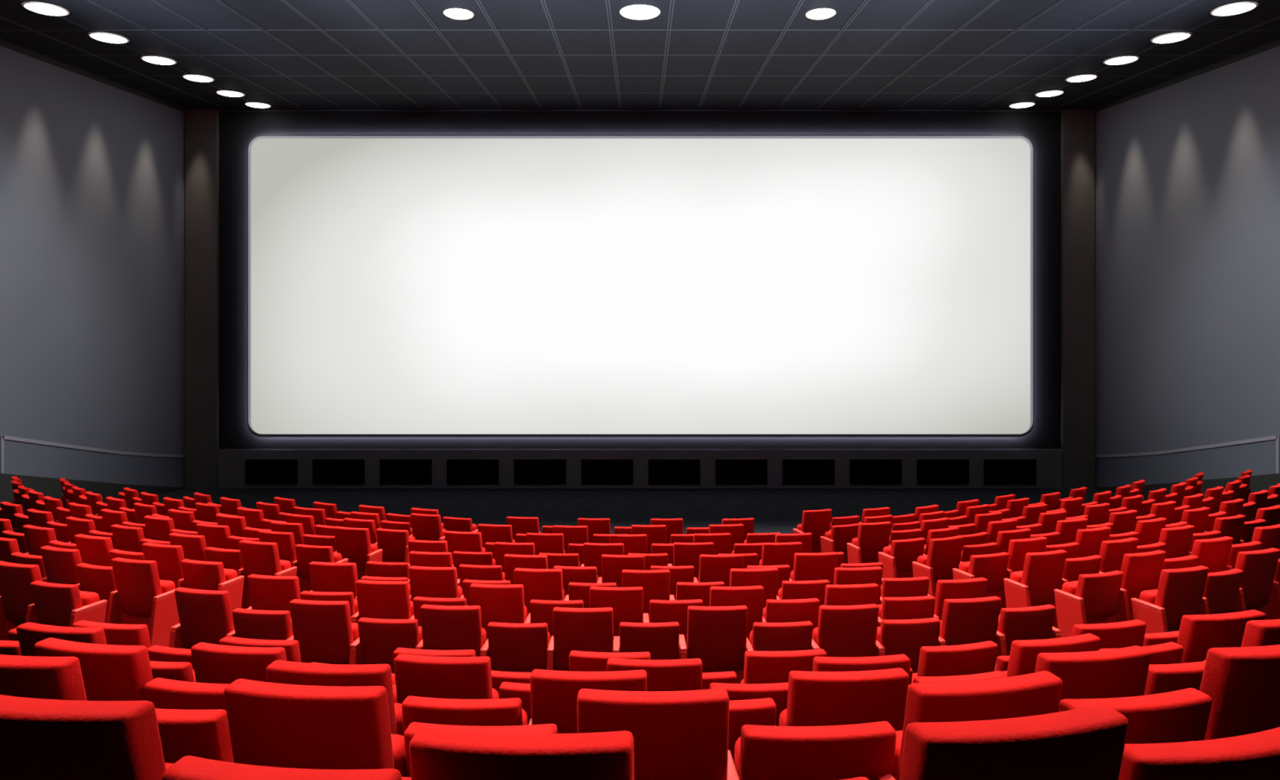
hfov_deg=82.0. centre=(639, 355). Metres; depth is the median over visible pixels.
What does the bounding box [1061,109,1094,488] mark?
column
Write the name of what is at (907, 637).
seat
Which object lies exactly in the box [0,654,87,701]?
seat
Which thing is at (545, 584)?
seat
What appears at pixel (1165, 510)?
seat
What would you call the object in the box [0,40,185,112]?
trim
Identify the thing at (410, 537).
seat cushion
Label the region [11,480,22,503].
seat
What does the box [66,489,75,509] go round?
seat
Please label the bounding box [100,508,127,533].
seat
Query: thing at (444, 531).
seat cushion
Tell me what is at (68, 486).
seat
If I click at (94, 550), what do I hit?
seat
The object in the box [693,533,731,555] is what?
seat
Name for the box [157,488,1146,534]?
floor
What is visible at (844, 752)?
seat
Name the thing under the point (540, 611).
seat
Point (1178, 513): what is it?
seat
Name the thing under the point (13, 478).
seat
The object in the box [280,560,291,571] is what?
seat cushion
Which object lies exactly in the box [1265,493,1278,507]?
seat
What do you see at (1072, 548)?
seat
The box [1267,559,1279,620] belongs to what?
seat
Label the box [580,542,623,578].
seat
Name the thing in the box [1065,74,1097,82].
recessed light
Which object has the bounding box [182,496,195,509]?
seat
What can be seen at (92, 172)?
wall
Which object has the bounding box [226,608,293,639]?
seat
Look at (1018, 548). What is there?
seat
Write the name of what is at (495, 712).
seat
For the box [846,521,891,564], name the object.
seat
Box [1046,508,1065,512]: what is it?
seat
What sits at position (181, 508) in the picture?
seat
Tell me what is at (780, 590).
seat cushion
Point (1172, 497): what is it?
seat
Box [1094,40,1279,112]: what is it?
trim
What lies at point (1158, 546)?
seat
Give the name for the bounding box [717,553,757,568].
seat
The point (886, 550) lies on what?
seat cushion
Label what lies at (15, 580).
seat
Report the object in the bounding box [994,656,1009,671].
seat
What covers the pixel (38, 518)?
seat
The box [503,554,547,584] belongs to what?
seat
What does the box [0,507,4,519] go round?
seat
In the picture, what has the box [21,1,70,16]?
recessed light
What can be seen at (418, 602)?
seat
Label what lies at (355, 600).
seat cushion
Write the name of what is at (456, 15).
diffuser
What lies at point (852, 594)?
seat
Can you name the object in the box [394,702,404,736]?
seat cushion
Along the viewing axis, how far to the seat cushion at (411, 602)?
7.14 m
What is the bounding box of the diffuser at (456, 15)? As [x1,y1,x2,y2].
[445,10,471,19]
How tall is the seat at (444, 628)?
0.920 m
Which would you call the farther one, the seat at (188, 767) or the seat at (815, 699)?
the seat at (815, 699)
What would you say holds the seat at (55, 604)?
on the floor
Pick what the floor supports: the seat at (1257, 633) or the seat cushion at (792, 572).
the seat at (1257, 633)
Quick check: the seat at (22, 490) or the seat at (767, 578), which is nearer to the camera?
the seat at (767, 578)
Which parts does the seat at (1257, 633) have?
backrest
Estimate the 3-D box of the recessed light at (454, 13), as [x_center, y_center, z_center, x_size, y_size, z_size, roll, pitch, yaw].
[-3.438,-6.460,13.972,0.569,0.097,0.566,0,0,13]
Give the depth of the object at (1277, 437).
17.34 m
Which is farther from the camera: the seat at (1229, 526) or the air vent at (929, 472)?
the air vent at (929, 472)
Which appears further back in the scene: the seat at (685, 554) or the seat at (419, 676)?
the seat at (685, 554)
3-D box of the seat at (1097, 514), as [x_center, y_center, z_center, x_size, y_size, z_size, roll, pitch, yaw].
[6.860,2.722,11.228,0.527,0.920,0.394,0,0,-26]
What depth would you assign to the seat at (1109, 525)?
9.93 m
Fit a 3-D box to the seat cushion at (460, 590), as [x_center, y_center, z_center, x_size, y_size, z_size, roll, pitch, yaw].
[-2.160,2.658,7.954,0.475,0.330,0.173,0,0,5]
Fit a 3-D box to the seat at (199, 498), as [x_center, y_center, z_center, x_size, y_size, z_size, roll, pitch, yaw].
[-7.882,2.973,13.426,0.527,0.920,0.394,0,0,35]
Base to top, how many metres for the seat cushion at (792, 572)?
0.330 m
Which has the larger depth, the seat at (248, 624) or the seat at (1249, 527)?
the seat at (1249, 527)
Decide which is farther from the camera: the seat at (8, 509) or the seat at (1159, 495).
the seat at (1159, 495)
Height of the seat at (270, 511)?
0.920 m
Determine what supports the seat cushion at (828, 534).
on the seat at (836, 540)
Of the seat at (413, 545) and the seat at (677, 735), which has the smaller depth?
the seat at (677, 735)
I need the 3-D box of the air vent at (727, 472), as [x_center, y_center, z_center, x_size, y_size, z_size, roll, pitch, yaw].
[3.023,3.486,21.924,1.545,0.744,0.029,0,0,0]
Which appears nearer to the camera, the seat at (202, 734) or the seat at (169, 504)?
the seat at (202, 734)
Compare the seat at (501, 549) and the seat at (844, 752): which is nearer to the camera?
the seat at (844, 752)
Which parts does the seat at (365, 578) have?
backrest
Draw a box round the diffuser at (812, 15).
[807,10,833,19]
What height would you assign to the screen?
8.940 m
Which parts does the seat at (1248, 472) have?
backrest, panel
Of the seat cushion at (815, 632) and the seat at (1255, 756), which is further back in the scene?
the seat cushion at (815, 632)
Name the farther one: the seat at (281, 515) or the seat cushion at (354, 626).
the seat at (281, 515)
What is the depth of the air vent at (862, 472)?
21.93 m
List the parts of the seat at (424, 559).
backrest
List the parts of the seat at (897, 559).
armrest, panel, backrest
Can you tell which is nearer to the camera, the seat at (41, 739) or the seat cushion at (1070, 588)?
the seat at (41, 739)
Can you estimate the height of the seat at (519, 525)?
0.920 m
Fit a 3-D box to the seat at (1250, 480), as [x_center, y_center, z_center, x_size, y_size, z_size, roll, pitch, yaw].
[11.111,2.713,13.667,0.526,0.790,0.394,0,0,-40]
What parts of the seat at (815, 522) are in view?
armrest, backrest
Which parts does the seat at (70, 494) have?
backrest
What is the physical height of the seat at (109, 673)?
0.920 m
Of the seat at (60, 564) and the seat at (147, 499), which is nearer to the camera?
the seat at (60, 564)
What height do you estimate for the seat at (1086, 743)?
0.920 m
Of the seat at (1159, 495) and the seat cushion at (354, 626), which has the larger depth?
the seat at (1159, 495)
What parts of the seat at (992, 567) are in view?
panel, armrest, backrest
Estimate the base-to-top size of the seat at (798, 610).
0.790 m
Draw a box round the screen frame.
[218,111,1061,449]
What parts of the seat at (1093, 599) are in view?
armrest, panel, backrest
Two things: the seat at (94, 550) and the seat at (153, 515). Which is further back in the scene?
the seat at (153, 515)
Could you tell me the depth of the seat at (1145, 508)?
11.88 m
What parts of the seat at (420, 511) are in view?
backrest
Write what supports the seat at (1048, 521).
on the floor
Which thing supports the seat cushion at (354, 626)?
on the seat at (324, 631)
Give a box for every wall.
[0,45,185,488]
[1094,45,1279,488]
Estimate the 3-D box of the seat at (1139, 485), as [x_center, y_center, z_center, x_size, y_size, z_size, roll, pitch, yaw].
[9.492,2.876,14.194,0.563,0.920,0.394,0,0,-41]
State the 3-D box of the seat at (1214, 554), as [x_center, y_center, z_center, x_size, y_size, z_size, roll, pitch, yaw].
[5.955,2.382,7.807,0.532,0.920,0.394,0,0,-19]
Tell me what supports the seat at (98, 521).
on the floor
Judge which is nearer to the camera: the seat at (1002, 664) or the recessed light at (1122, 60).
the seat at (1002, 664)
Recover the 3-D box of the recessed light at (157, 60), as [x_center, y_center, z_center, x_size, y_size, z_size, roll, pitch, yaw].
[-11.069,-6.772,16.927,0.708,0.108,0.705,0,0,13]
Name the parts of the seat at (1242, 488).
backrest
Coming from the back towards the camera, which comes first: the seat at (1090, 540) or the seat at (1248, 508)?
the seat at (1248, 508)
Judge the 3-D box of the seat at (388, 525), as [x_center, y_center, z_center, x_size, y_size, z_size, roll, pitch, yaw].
[-3.752,2.955,11.398,0.529,0.790,0.394,0,0,18]
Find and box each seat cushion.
[79,591,99,606]
[160,579,175,593]
[164,763,173,770]
[223,568,237,581]
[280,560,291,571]
[333,552,342,563]
[351,622,359,641]
[354,599,358,613]
[370,543,377,552]
[391,673,395,684]
[391,734,407,777]
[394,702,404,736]
[401,777,411,779]
[408,536,415,540]
[410,601,413,617]
[417,626,422,642]
[441,528,447,537]
[457,586,462,598]
[471,524,476,531]
[481,627,486,644]
[492,688,498,699]
[521,708,527,725]
[524,605,527,621]
[547,631,550,644]
[733,737,740,776]
[749,630,752,644]
[762,607,765,619]
[777,587,782,599]
[778,709,786,726]
[790,570,793,581]
[796,524,801,531]
[812,627,817,643]
[824,531,831,539]
[851,537,857,546]
[875,626,880,642]
[877,604,882,618]
[883,546,891,555]
[893,730,902,779]
[911,673,917,684]
[916,555,927,565]
[958,561,969,573]
[1009,571,1022,583]
[1062,581,1077,595]
[1139,589,1157,604]
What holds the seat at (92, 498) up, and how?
on the floor
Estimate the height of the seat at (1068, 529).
0.920 m
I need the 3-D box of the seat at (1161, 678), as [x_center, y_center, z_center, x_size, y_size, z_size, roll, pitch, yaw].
[2.448,1.779,3.396,0.564,0.790,0.394,0,0,-12]
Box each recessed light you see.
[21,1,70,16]
[87,31,129,43]
[140,55,177,65]
[182,74,214,82]
[215,89,244,97]
[244,102,271,108]
[443,8,474,19]
[619,4,660,20]
[804,8,835,19]
[1008,102,1035,108]
[1035,89,1064,97]
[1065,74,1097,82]
[1102,55,1139,65]
[1150,31,1192,43]
[1209,1,1258,16]
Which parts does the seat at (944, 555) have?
armrest, panel, backrest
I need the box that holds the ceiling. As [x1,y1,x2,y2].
[0,0,1279,109]
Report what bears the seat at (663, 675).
on the floor
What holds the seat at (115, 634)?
on the floor
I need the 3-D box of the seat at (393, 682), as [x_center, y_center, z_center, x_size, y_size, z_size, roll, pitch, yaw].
[-1.841,2.320,4.660,0.557,0.790,0.394,0,0,6]
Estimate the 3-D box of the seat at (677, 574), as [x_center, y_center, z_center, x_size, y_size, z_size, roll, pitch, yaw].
[0.340,2.828,8.570,0.561,0.790,0.394,0,0,-1]
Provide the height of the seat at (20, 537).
0.790 m
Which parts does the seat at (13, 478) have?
backrest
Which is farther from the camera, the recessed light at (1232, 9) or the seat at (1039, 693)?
the recessed light at (1232, 9)
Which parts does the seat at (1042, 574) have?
armrest, panel, backrest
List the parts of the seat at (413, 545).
backrest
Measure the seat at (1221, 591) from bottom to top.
0.790 m
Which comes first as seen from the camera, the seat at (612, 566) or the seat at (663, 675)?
the seat at (663, 675)
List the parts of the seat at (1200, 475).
backrest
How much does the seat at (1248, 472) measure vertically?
0.920 m
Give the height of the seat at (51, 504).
0.920 m
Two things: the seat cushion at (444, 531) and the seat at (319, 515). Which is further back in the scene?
the seat at (319, 515)
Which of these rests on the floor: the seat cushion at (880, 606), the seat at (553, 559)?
the seat at (553, 559)
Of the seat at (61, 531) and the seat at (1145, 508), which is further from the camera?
the seat at (1145, 508)
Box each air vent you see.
[244,459,297,484]
[312,459,364,484]
[379,459,431,484]
[446,459,498,484]
[514,459,565,484]
[581,459,633,484]
[648,459,700,484]
[715,459,767,484]
[782,459,835,484]
[849,459,902,484]
[916,459,968,484]
[983,459,1035,484]
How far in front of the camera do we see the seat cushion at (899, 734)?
2.41 m
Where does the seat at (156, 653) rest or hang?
on the floor
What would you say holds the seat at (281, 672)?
on the floor
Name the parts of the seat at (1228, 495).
backrest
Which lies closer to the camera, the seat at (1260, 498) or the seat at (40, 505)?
the seat at (1260, 498)
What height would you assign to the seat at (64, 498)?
0.790 m
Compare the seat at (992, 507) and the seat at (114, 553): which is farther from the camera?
the seat at (992, 507)
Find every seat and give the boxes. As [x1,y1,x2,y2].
[0,502,23,530]
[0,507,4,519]
[0,518,13,537]
[0,537,19,595]
[0,561,42,640]
[0,640,22,656]
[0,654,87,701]
[0,694,173,779]
[1,530,28,553]
[8,628,18,641]
[10,552,46,578]
[11,476,35,496]
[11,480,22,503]
[13,488,22,505]
[13,513,30,533]
[16,622,106,656]
[17,485,30,506]
[21,494,31,515]
[22,524,56,555]
[25,581,107,626]
[26,508,53,528]
[27,489,44,510]
[34,637,153,701]
[35,500,46,511]
[40,546,82,584]
[43,496,62,522]
[46,521,71,542]
[48,540,76,549]
[56,506,71,524]
[59,478,68,502]
[62,486,67,508]
[63,482,75,508]
[65,516,95,543]
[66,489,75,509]
[67,502,92,519]
[71,486,86,504]
[72,620,151,648]
[74,533,113,567]
[75,563,116,623]
[78,495,88,505]
[84,514,105,532]
[85,491,102,515]
[88,530,115,549]
[95,501,108,516]
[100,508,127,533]
[106,497,126,511]
[106,557,179,647]
[109,549,144,567]
[111,524,144,552]
[118,492,127,505]
[119,506,137,524]
[121,521,147,538]
[123,487,139,509]
[132,497,142,510]
[133,502,157,524]
[140,492,159,505]
[140,538,170,551]
[142,542,184,589]
[143,515,174,542]
[143,677,229,711]
[147,645,194,670]
[149,661,195,682]
[151,513,168,518]
[152,502,166,515]
[155,708,234,764]
[161,755,411,779]
[163,497,184,516]
[168,509,195,531]
[168,533,206,561]
[168,587,234,649]
[169,528,197,535]
[177,506,198,520]
[177,559,244,611]
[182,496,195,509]
[191,642,286,684]
[192,520,217,532]
[193,492,212,503]
[195,502,220,523]
[195,523,231,549]
[204,546,243,573]
[206,502,222,513]
[216,514,246,537]
[218,635,301,662]
[219,497,241,515]
[223,679,407,777]
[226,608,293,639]
[227,536,259,550]
[236,507,264,528]
[237,540,297,608]
[243,527,271,538]
[247,574,300,617]
[256,502,279,520]
[257,530,297,564]
[261,519,285,529]
[266,660,404,736]
[270,521,303,545]
[273,497,296,514]
[278,512,297,521]
[284,513,315,535]
[286,599,359,664]
[291,544,348,592]
[293,506,299,514]
[297,507,325,525]
[300,591,358,616]
[302,534,337,552]
[309,561,357,599]
[311,662,395,684]
[312,502,337,519]
[314,524,336,536]
[324,518,344,527]
[333,526,382,580]
[336,511,351,519]
[342,518,377,544]
[348,617,422,674]
[350,511,381,530]
[351,579,413,623]
[355,576,410,599]
[358,505,386,527]
[366,561,408,579]
[373,528,415,564]
[380,520,412,536]
[386,513,411,528]
[392,684,397,703]
[393,647,475,661]
[393,653,498,704]
[401,696,527,733]
[404,722,557,777]
[408,539,453,567]
[408,551,457,584]
[408,566,462,601]
[408,596,466,626]
[408,726,634,779]
[409,513,447,541]
[410,507,444,528]
[415,604,486,657]
[442,516,477,532]
[444,531,484,559]
[452,551,495,579]
[457,564,505,595]
[460,579,510,605]
[469,583,527,639]
[477,524,515,548]
[480,622,550,672]
[484,542,495,559]
[491,671,531,698]
[494,542,534,573]
[498,681,531,725]
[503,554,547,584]
[506,516,541,542]
[514,568,564,616]
[515,533,526,542]
[524,600,583,639]
[525,533,564,555]
[528,669,647,733]
[538,552,580,568]
[542,525,553,533]
[546,607,613,671]
[552,525,588,553]
[553,565,598,599]
[564,582,616,608]
[568,543,583,566]
[568,650,650,671]
[577,518,610,543]
[577,688,729,779]
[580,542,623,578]
[589,586,643,640]
[593,533,609,543]
[597,554,644,587]
[606,657,702,691]
[608,534,646,555]
[613,526,631,534]
[613,622,679,660]
[622,569,670,616]
[627,553,667,570]
[631,524,666,554]
[643,599,702,644]
[650,518,683,543]
[650,565,693,600]
[651,543,673,566]
[667,542,714,582]
[670,534,693,543]
[670,582,724,606]
[679,605,747,684]
[686,527,709,534]
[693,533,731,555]
[693,554,743,586]
[702,671,737,689]
[708,524,743,554]
[709,586,764,640]
[709,682,788,726]
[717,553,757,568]
[721,518,754,543]
[727,721,896,779]
[728,697,776,763]
[729,568,777,608]
[731,542,763,565]
[740,648,826,684]
[743,532,780,543]
[746,564,790,595]
[746,621,813,651]
[759,542,802,577]
[762,598,819,631]
[774,533,812,553]
[775,667,909,731]
[777,579,830,605]
[789,552,837,585]
[792,509,831,553]
[811,604,879,657]
[812,654,910,679]
[820,523,858,564]
[822,583,879,605]
[829,515,859,531]
[833,566,882,604]
[836,551,844,568]
[840,562,883,585]
[840,777,869,779]
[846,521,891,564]
[858,506,889,524]
[863,515,893,536]
[874,617,940,673]
[874,671,1062,779]
[877,595,935,626]
[878,537,924,578]
[879,577,929,604]
[888,528,921,546]
[890,521,919,532]
[891,514,915,528]
[899,703,1128,779]
[908,667,912,684]
[908,671,1007,685]
[911,535,964,598]
[911,640,998,684]
[915,504,938,521]
[919,511,944,528]
[920,517,949,545]
[922,527,959,555]
[933,577,987,620]
[937,595,1000,646]
[943,510,959,518]
[947,523,976,535]
[948,515,967,525]
[952,552,1008,614]
[955,499,979,516]
[960,532,988,551]
[960,542,998,563]
[964,504,989,524]
[973,511,1002,533]
[986,519,1017,543]
[988,503,997,511]
[988,508,1009,519]
[994,494,1015,511]
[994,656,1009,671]
[995,528,1031,553]
[995,604,1061,662]
[1001,516,1025,526]
[1001,633,1100,677]
[1003,537,1047,608]
[1003,550,1066,628]
[1006,497,1029,518]
[1015,523,1042,534]
[1022,503,1047,525]
[1028,502,1044,506]
[1030,532,1060,545]
[1035,645,1151,700]
[1038,511,1066,533]
[1040,492,1060,511]
[1044,542,1079,559]
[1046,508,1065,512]
[1053,570,1123,637]
[1055,517,1088,544]
[1057,497,1073,509]
[1057,688,1212,744]
[1059,497,1083,517]
[1060,555,1102,591]
[1065,515,1088,519]
[1069,487,1087,504]
[1071,619,1146,649]
[1075,526,1111,558]
[1080,501,1097,515]
[1083,502,1110,525]
[1086,523,1113,534]
[1092,490,1111,504]
[1098,537,1138,573]
[1098,642,1183,664]
[1106,506,1127,523]
[1108,510,1137,534]
[1108,531,1137,541]
[1109,494,1121,509]
[1115,484,1131,507]
[1115,550,1165,622]
[1118,727,1279,779]
[1120,494,1142,516]
[1128,488,1139,497]
[1131,480,1145,502]
[1131,565,1208,633]
[1133,514,1155,532]
[1134,517,1166,546]
[1135,542,1165,553]
[1138,499,1155,516]
[1142,631,1178,646]
[1143,661,1205,695]
[1147,488,1166,503]
[1150,501,1176,524]
[1158,524,1195,559]
[1162,555,1198,569]
[1164,493,1177,502]
[1164,521,1187,528]
[1169,482,1186,507]
[1171,505,1190,524]
[1177,609,1266,663]
[1181,485,1193,506]
[1181,506,1209,533]
[1182,493,1204,509]
[1185,477,1198,495]
[1188,530,1221,555]
[1191,536,1233,573]
[1193,472,1204,493]
[1194,480,1202,495]
[1199,568,1243,614]
[1199,644,1279,740]
[1200,497,1214,514]
[1204,486,1223,514]
[1204,511,1226,533]
[1204,619,1279,661]
[1213,515,1245,544]
[1217,490,1234,512]
[1218,498,1244,517]
[1222,475,1251,504]
[1222,484,1247,499]
[1223,470,1252,503]
[1224,480,1250,503]
[1225,480,1240,500]
[1226,541,1262,570]
[1234,547,1279,620]
[1239,519,1266,544]
[1240,502,1255,522]
[1247,489,1268,520]
[1251,524,1279,559]
[1254,505,1279,526]
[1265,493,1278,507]
[1267,483,1279,524]
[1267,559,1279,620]
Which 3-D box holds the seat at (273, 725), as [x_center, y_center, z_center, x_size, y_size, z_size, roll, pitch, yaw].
[-1.052,1.481,2.387,0.560,0.920,0.394,0,0,6]
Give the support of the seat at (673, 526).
on the floor
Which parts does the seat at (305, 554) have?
panel, backrest, armrest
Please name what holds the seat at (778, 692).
on the floor
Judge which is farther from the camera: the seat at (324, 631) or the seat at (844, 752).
the seat at (324, 631)
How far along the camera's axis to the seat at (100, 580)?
7.41 m
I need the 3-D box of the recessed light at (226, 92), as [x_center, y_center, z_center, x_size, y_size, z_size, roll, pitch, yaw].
[-11.118,-7.094,19.979,0.708,0.108,0.705,0,0,13]
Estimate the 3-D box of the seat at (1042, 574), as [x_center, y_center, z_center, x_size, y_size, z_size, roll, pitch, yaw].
[4.285,2.560,7.956,0.532,0.920,0.394,0,0,-17]
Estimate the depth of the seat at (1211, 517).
9.93 m
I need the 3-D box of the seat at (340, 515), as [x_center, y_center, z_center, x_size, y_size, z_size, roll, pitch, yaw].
[-4.908,3.056,12.532,0.529,0.790,0.394,0,0,24]
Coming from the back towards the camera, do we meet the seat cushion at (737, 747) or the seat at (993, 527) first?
the seat at (993, 527)
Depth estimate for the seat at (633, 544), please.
9.78 m
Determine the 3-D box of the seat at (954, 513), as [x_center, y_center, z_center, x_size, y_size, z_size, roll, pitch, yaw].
[5.204,3.069,12.666,0.523,0.790,0.394,0,0,-28]
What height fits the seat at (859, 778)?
0.790 m
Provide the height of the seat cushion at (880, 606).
0.330 m
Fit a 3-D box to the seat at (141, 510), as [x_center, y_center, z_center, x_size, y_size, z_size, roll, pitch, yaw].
[-7.642,2.773,11.514,0.530,0.920,0.394,0,0,29]
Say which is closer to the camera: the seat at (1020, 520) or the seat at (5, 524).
the seat at (5, 524)
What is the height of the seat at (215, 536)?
0.920 m
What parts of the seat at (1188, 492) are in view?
backrest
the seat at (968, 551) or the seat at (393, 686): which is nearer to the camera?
the seat at (393, 686)
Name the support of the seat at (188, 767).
on the floor
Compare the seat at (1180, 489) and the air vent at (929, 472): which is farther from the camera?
the air vent at (929, 472)
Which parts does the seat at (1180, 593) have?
armrest, panel, backrest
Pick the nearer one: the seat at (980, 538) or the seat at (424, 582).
the seat at (424, 582)
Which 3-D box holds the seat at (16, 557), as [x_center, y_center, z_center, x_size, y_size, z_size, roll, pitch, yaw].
[-6.489,2.518,7.922,0.532,0.790,0.394,0,0,21]
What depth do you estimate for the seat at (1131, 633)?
4.77 m
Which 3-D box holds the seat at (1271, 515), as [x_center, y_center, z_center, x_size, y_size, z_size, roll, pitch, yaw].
[8.127,2.431,9.643,0.564,0.920,0.394,0,0,-27]
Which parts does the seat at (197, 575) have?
panel, armrest, backrest, panel, armrest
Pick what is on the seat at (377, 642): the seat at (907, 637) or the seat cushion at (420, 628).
the seat cushion at (420, 628)
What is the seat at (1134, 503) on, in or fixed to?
on the floor
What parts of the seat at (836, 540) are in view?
armrest, panel, backrest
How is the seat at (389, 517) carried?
on the floor
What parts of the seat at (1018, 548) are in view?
panel, backrest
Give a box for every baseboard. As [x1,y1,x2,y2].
[0,473,185,508]
[1094,473,1279,500]
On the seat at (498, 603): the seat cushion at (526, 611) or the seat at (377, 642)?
the seat cushion at (526, 611)
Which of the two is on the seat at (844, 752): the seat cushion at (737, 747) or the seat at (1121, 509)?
the seat cushion at (737, 747)
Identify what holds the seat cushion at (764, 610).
on the seat at (798, 610)
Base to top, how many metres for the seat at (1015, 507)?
0.920 m
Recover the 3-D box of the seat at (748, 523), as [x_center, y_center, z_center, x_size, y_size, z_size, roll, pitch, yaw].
[1.518,3.008,11.572,0.614,0.920,0.394,0,0,-6]
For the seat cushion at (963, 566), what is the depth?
8.49 m
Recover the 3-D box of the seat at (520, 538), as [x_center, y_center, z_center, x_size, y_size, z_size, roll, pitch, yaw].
[-1.567,2.990,10.748,0.561,0.790,0.394,0,0,6]
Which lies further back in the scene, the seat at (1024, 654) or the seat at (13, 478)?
the seat at (13, 478)
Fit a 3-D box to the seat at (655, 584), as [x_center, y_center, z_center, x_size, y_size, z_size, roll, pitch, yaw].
[0.033,2.698,7.768,0.558,0.920,0.394,0,0,0]
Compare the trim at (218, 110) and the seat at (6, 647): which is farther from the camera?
the trim at (218, 110)
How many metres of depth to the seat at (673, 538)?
10.57 m
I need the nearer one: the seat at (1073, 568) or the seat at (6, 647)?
the seat at (6, 647)
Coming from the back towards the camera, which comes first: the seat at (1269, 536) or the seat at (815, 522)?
the seat at (815, 522)
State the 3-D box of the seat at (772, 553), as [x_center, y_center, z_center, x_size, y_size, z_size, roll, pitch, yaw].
[1.753,2.823,9.374,0.563,0.920,0.394,0,0,-5]
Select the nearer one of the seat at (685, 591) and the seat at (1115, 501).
the seat at (685, 591)
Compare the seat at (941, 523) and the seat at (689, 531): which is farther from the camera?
the seat at (689, 531)
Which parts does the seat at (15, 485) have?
backrest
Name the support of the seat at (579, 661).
on the floor
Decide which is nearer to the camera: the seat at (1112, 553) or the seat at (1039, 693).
the seat at (1039, 693)
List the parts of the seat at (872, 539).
armrest, panel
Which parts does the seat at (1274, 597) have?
panel, armrest, backrest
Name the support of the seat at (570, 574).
on the floor
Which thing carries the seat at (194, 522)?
on the floor
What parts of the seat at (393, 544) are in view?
panel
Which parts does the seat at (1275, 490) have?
backrest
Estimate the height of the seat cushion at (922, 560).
0.330 m
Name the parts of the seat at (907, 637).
panel, armrest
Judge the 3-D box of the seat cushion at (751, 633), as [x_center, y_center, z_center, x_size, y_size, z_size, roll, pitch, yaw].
[1.190,2.552,6.395,0.475,0.330,0.173,0,0,-4]
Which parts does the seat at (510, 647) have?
panel, armrest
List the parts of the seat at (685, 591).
armrest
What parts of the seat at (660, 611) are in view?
armrest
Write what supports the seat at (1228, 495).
on the floor
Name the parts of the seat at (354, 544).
backrest, panel, armrest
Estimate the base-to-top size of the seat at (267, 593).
0.920 m
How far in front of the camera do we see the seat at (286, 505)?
13.02 m
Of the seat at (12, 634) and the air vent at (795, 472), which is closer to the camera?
the seat at (12, 634)
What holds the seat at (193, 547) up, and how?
on the floor
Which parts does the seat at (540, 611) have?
armrest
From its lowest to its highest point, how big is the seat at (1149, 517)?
0.790 m
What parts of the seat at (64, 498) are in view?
panel, backrest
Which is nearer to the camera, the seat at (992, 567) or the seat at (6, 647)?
the seat at (6, 647)
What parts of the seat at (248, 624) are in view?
armrest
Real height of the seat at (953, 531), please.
0.920 m
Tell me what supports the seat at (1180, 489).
on the floor
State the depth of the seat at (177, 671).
3.89 m
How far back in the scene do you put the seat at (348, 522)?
10.54 m
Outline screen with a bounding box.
[247,134,1034,437]
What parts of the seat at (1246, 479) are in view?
backrest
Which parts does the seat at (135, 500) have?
backrest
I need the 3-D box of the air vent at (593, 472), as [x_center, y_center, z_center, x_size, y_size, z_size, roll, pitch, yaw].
[-0.978,3.486,21.924,1.545,0.744,0.029,0,0,0]
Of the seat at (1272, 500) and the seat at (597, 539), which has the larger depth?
the seat at (1272, 500)
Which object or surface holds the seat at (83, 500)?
on the floor
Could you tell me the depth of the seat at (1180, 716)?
2.31 m
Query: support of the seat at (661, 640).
on the floor
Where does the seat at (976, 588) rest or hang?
on the floor
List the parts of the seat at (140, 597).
panel, armrest, backrest, panel, armrest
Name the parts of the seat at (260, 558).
armrest, panel, backrest, armrest, panel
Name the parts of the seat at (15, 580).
panel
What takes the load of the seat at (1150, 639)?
on the floor
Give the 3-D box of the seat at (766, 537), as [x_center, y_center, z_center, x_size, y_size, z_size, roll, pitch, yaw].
[1.794,2.991,10.811,0.615,0.790,0.394,0,0,-8]
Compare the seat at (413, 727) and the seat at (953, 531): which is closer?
the seat at (413, 727)
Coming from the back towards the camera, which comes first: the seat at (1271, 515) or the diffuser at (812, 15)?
the diffuser at (812, 15)
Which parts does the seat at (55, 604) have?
armrest, panel, backrest, panel, armrest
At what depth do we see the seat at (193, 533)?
9.69 m
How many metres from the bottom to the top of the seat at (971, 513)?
0.920 m
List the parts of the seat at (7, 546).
backrest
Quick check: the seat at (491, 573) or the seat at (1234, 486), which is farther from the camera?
the seat at (1234, 486)
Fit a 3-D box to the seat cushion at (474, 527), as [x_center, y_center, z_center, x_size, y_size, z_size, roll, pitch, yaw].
[-2.885,2.916,12.023,0.463,0.330,0.173,0,0,16]
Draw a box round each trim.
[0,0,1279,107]
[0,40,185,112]
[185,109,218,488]
[217,109,1062,111]
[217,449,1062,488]
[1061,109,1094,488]
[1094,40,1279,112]
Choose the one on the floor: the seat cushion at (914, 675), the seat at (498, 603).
the seat at (498, 603)
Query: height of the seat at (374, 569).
0.790 m
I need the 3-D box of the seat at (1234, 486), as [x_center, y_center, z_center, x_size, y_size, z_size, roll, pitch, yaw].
[10.020,2.610,12.593,0.526,0.920,0.394,0,0,-38]

